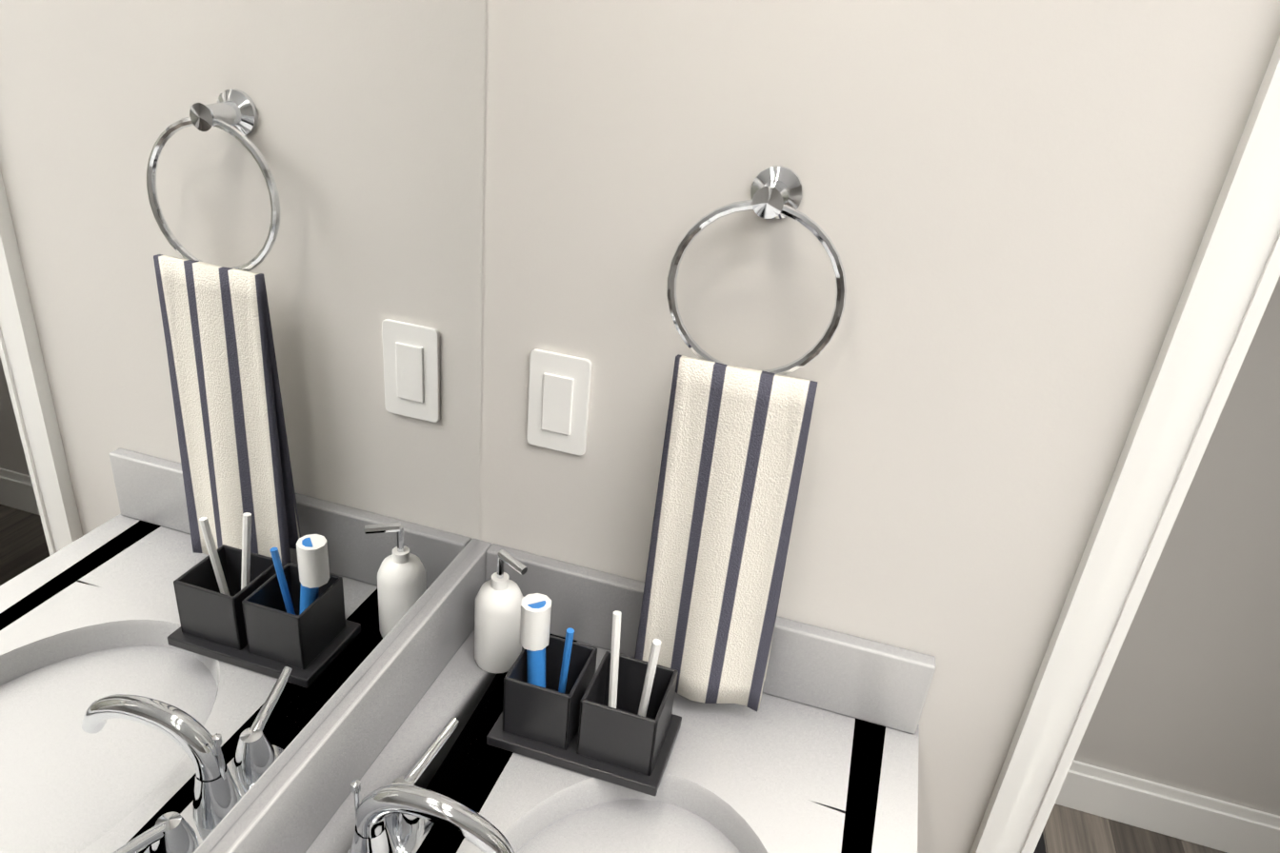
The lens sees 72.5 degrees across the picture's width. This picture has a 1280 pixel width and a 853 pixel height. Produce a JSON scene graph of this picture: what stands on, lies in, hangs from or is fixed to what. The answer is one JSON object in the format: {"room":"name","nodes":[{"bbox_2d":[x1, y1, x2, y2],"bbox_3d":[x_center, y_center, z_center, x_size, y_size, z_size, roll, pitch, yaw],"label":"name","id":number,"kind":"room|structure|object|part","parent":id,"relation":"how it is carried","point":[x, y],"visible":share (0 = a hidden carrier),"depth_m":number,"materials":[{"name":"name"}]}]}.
{"room":"bathroom","nodes":[
{"label":"bathroom","id":0,"kind":"room"},
{"bbox_2d":[479,0,1279,852],"bbox_3d":[0.130,-0.199,0.884,0.820,2.770,0.120,12,27,13],"label":"wall","id":1,"kind":"structure","parent":0,"point":[1007,206],"depth_m":0.82,"materials":[{"name":"paint"}]},
{"bbox_2d":[526,348,592,455],"bbox_3d":[-0.090,-0.025,0.962,0.070,0.116,0.008,12,27,13],"label":"switch plate","id":2,"kind":"object","parent":1,"relation":"attached to","point":[559,389],"visible":1,"depth_m":0.96,"materials":[{"name":"white plastic"}]},
{"bbox_2d":[634,165,846,712],"bbox_3d":[0.091,0.032,0.883,0.165,0.566,0.090,12,27,13],"label":"towel ring","id":3,"kind":"object","parent":1,"relation":"attached to","point":[735,441],"visible":1,"depth_m":0.87,"materials":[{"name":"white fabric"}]},
{"bbox_2d":[634,354,818,712],"bbox_3d":[0.079,0.122,0.898,0.150,0.390,0.039,12,27,13],"label":"towel","id":4,"kind":"object","parent":3,"relation":"hanging from","point":[735,440],"depth_m":0.88,"materials":[{"name":"white fabric"}]},
{"bbox_2d":[1042,803,1226,852],"bbox_3d":[0.520,1.963,-0.224,5.700,0.050,5.700,12,27,13],"label":"floor","id":5,"kind":"structure","parent":0,"point":[1068,830],"depth_m":1.95,"materials":[{"name":"brown wood"}]},
{"bbox_2d":[208,540,935,852],"bbox_3d":[-0.233,0.993,0.409,0.584,0.990,1.864,12,27,13],"label":"bathroom vanity","id":6,"kind":"object","parent":5,"relation":"on","point":[814,753],"visible":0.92,"depth_m":0.90,"materials":[{"name":"white stone"}]},
{"bbox_2d":[474,549,527,673],"bbox_3d":[-0.157,0.206,0.998,0.065,0.155,0.056,12,27,13],"label":"soap dispenser","id":7,"kind":"object","parent":6,"relation":"on","point":[499,597],"visible":0.98,"depth_m":0.98,"materials":[{"name":"white ceramic"},{"name":"chrome"}]},
{"bbox_2d":[486,593,681,797],"bbox_3d":[-0.050,0.260,0.904,0.185,0.160,0.105,12,27,13],"label":"toothbrush holder","id":8,"kind":"object","parent":6,"relation":"on","point":[612,719],"visible":0.98,"depth_m":0.90,"materials":[{"name":"grey plastic"}]},
{"bbox_2d":[1033,832,1046,852],"bbox_3d":[0.778,0.897,1.916,0.210,0.022,0.285,12,27,13],"label":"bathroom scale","id":9,"kind":"object","parent":5,"relation":"on","point":[1040,848],"visible":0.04,"depth_m":1.89,"materials":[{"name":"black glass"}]},
{"bbox_2d":[1073,276,1279,816],"bbox_3d":[1.573,-0.292,1.371,2.120,2.770,0.120,12,27,13],"label":"wall","id":10,"kind":"structure","parent":0,"point":[1189,699],"depth_m":1.77,"materials":[{"name":"paint"}]},
{"bbox_2d":[1055,760,1279,852],"bbox_3d":[1.434,0.915,1.892,1.880,0.130,0.014,12,27,13],"label":"baseboard","id":11,"kind":"structure","parent":10,"relation":"attached to","point":[1190,817],"depth_m":1.94,"materials":[{"name":"white"}]},
{"bbox_3d":[0.976,-0.965,0.254,0.756,0.695,0.120,12,27,13],"label":"wall","id":12,"kind":"structure","parent":0,"visible":0},
{"bbox_2d":[969,35,1279,852],"bbox_3d":[0.849,0.257,0.845,0.846,2.120,0.139,12,27,13],"label":"door frame","id":13,"kind":"structure","parent":12,"relation":"attached to","point":[1229,285],"depth_m":0.80,"materials":[{"name":"white"}]},
{"bbox_3d":[0.850,0.273,0.863,0.756,2.075,0.120,12,27,13],"label":"toilet room door jamb","id":14,"kind":"part","parent":13,"relation":"part of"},
{"bbox_3d":[-0.496,0.135,0.075,0.120,2.770,2.155,12,27,13],"label":"wall","id":15,"kind":"structure","parent":0,"visible":0},
{"bbox_2d":[0,0,485,852],"bbox_3d":[-0.410,0.012,0.038,0.006,1.097,1.812,12,27,13],"label":"mirror","id":16,"kind":"object","parent":15,"relation":"attached to","point":[240,322],"visible":1,"depth_m":0.58,"materials":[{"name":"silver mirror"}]}
]}

